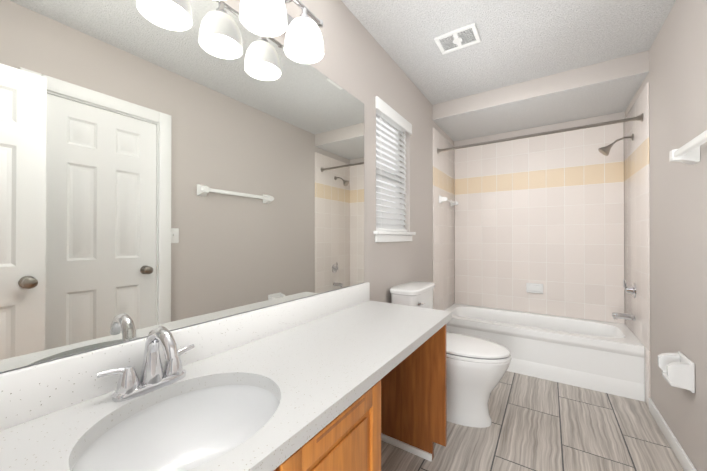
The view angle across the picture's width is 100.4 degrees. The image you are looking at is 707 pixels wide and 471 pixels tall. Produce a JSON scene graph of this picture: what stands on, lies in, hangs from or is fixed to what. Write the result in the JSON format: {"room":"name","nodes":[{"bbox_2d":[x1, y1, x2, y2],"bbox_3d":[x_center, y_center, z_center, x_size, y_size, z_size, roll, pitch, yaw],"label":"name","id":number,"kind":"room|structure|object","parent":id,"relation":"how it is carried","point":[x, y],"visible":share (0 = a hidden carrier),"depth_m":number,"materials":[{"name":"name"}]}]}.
{"room":"bathroom","nodes":[
{"label":"bathroom","id":0,"kind":"room"},
{"bbox_2d":[222,0,453,302],"bbox_3d":[0.064,-0.041,1.907,0.120,2.480,4.180,0,0,33],"label":"wall","id":1,"kind":"structure","parent":0,"point":[357,61],"depth_m":1.99,"materials":[{"name":"grey paint"}]},
{"bbox_2d":[0,0,363,373],"bbox_3d":[-0.451,-0.261,1.010,0.006,1.090,1.866,0,0,33],"label":"mirror","id":2,"kind":"object","parent":1,"relation":"attached to","point":[171,165],"visible":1,"depth_m":0.84,"materials":[{"name":"clear glass"}]},
{"bbox_2d":[220,0,323,63],"bbox_3d":[-0.328,-0.838,1.019,0.206,0.215,0.625,0,0,33],"label":"vanity light","id":3,"kind":"object","parent":1,"relation":"attached to","point":[303,41],"visible":1,"depth_m":1.10,"materials":[{"name":"white glass"}]},
{"bbox_2d":[373,96,415,241],"bbox_3d":[0.268,-0.429,2.182,0.154,0.950,0.640,0,0,33],"label":"window blind","id":4,"kind":"object","parent":1,"relation":"attached to","point":[392,124],"visible":0.77,"depth_m":2.18,"materials":[{"name":"white paint"}]},
{"bbox_2d":[433,127,454,309],"bbox_3d":[0.990,-0.124,3.189,0.010,1.858,0.780,0,0,33],"label":"wall tile","id":5,"kind":"structure","parent":1,"relation":"attached to","point":[444,234],"depth_m":3.13,"materials":[{"name":"beige tile"}]},
{"bbox_2d":[439,195,457,206],"bbox_3d":[1.038,-0.368,3.183,0.078,0.080,0.500,0,0,33],"label":"bar","id":6,"kind":"object","parent":5,"relation":"attached to","point":[444,199],"visible":1,"depth_m":3.03,"materials":[{"name":"white ceramic"}]},
{"bbox_2d":[437,113,642,153],"bbox_3d":[1.478,-0.857,2.559,1.502,0.060,0.059,0,0,33],"label":"shower rail","id":7,"kind":"object","parent":5,"relation":"attached to","point":[639,118],"visible":0.96,"depth_m":2.44,"materials":[{"name":"silver metal"}]},
{"bbox_2d":[341,0,675,104],"bbox_3d":[0.750,-1.313,1.460,1.764,0.060,4.180,0,0,33],"label":"ceiling","id":8,"kind":"structure","parent":0,"point":[524,40],"depth_m":1.89,"materials":[{"name":"white paint"}]},
{"bbox_2d":[434,22,480,54],"bbox_3d":[0.677,-1.272,1.916,0.250,0.016,0.196,0,0,33],"label":"ceiling vent","id":9,"kind":"object","parent":8,"relation":"in","point":[458,39],"visible":1,"depth_m":1.90,"materials":[{"name":"white paint"}]},
{"bbox_2d":[381,371,683,470],"bbox_3d":[0.750,1.227,1.446,1.764,0.060,4.180,0,0,33],"label":"floor","id":10,"kind":"structure","parent":0,"point":[539,424],"depth_m":1.75,"materials":[{"name":"tile"}]},
{"bbox_2d":[264,318,451,470],"bbox_3d":[-0.226,0.811,0.877,0.496,0.764,1.906,0,0,33],"label":"bathroom vanity","id":11,"kind":"object","parent":10,"relation":"on","point":[405,408],"depth_m":1.54,"materials":[{"name":"brown wood"}]},
{"bbox_2d":[0,298,451,470],"bbox_3d":[-0.227,0.411,0.881,0.518,0.036,1.908,0,0,33],"label":"countertop","id":12,"kind":"structure","parent":11,"relation":"on","point":[321,364],"depth_m":0.79,"materials":[{"name":"white stone"}]},
{"bbox_2d":[97,326,193,401],"bbox_3d":[-0.486,0.311,0.740,0.146,0.163,0.221,0,0,33],"label":"faucet","id":13,"kind":"object","parent":12,"relation":"on","point":[153,377],"visible":1,"depth_m":0.74,"materials":[{"name":"silver metal"}]},
{"bbox_2d":[72,374,287,470],"bbox_3d":[-0.355,0.495,0.653,0.358,0.157,0.408,0,0,33],"label":"sink","id":14,"kind":"object","parent":12,"relation":"in","point":[169,434],"depth_m":0.77,"materials":[{"name":"white ceramic"}]},
{"bbox_2d":[390,281,510,427],"bbox_3d":[0.660,0.781,2.011,0.742,0.837,0.460,0,0,33],"label":"toilet","id":15,"kind":"object","parent":10,"relation":"on","point":[476,368],"visible":0.67,"depth_m":1.85,"materials":[{"name":"white ceramic"}]},
{"bbox_2d":[444,303,644,401],"bbox_3d":[1.654,1.004,2.814,1.520,0.400,0.658,0,0,33],"label":"bathtub","id":16,"kind":"object","parent":10,"relation":"on","point":[603,356],"visible":0.79,"depth_m":2.46,"materials":[{"name":"white ceramic"}]},
{"bbox_2d":[454,112,624,313],"bbox_3d":[1.870,-0.034,3.147,1.524,2.480,0.120,0,0,33],"label":"wall","id":17,"kind":"structure","parent":0,"point":[587,121],"depth_m":3.02,"materials":[{"name":"beige paint"}]},
{"bbox_2d":[455,123,624,323],"bbox_3d":[1.834,-0.125,3.093,1.503,1.858,0.010,0,0,33],"label":"wall tile","id":18,"kind":"structure","parent":17,"relation":"attached to","point":[547,211],"depth_m":3.01,"materials":[{"name":"beige tile"}]},
{"bbox_2d":[526,283,542,293],"bbox_3d":[1.870,0.546,3.038,0.150,0.100,0.035,0,0,33],"label":"soap dish","id":19,"kind":"object","parent":18,"relation":"attached to","point":[533,288],"visible":1,"depth_m":3.04,"materials":[{"name":"white ceramic"}]},
{"bbox_2d":[432,50,648,140],"bbox_3d":[1.621,-1.202,2.778,1.524,0.146,0.780,0,0,33],"label":"soffit","id":20,"kind":"structure","parent":0,"point":[612,86],"depth_m":2.54,"materials":[{"name":"grey paint"}]},
{"bbox_2d":[625,0,706,470],"bbox_3d":[1.436,-0.046,1.000,0.120,2.480,4.180,0,0,33],"label":"wall","id":21,"kind":"structure","parent":0,"point":[676,78],"depth_m":1.57,"materials":[{"name":"grey paint"}]},
{"bbox_2d":[623,82,650,350],"bbox_3d":[2.253,-0.129,2.354,0.010,1.858,0.780,0,0,33],"label":"wall tile","id":22,"kind":"structure","parent":21,"relation":"attached to","point":[636,211],"depth_m":2.25,"materials":[{"name":"beige tile"}]},
{"bbox_2d":[598,134,633,155],"bbox_3d":[2.175,-0.749,2.445,0.218,0.154,0.092,0,0,33],"label":"shower head","id":23,"kind":"object","parent":22,"relation":"attached to","point":[605,150],"visible":1,"depth_m":2.45},
{"bbox_2d":[612,312,634,320],"bbox_3d":[2.197,0.658,2.398,0.136,0.062,0.060,0,0,33],"label":"tub spout","id":24,"kind":"object","parent":22,"relation":"attached to","point":[617,316],"visible":1,"depth_m":2.38,"materials":[{"name":"silver metal"}]},
{"bbox_2d":[623,279,635,297],"bbox_3d":[2.225,0.428,2.382,0.070,0.148,0.120,0,0,33],"label":"shower valve","id":25,"kind":"object","parent":22,"relation":"attached to","point":[631,290],"visible":0.98,"depth_m":2.36,"materials":[{"name":"silver metal"}]},
{"bbox_2d":[644,346,650,407],"bbox_3d":[2.070,1.000,2.072,0.010,0.402,0.118,0,0,33],"label":"trim","id":26,"kind":"structure","parent":21,"relation":"attached to","point":[647,366],"depth_m":2.06,"materials":[{"name":"beige tile"}]},
{"bbox_2d":[649,398,696,470],"bbox_3d":[1.562,1.153,1.307,0.013,0.085,1.714,0,0,33],"label":"baseboard","id":27,"kind":"structure","parent":21,"relation":"attached to","point":[684,460],"depth_m":1.65,"materials":[{"name":"white paint"}]},
{"bbox_2d":[658,351,694,392],"bbox_3d":[1.645,0.684,1.505,0.090,0.145,0.180,0,0,33],"label":"paper holder","id":28,"kind":"object","parent":21,"relation":"attached to","point":[678,369],"visible":1,"depth_m":1.45,"materials":[{"name":"white ceramic"}]},
{"bbox_2d":[669,130,706,164],"bbox_3d":[1.393,-0.390,1.126,0.085,0.096,0.770,0,0,33],"label":"towel rail","id":29,"kind":"object","parent":21,"relation":"attached to","point":[688,153],"visible":1,"depth_m":1.36,"materials":[{"name":"white plastic"}]}
]}

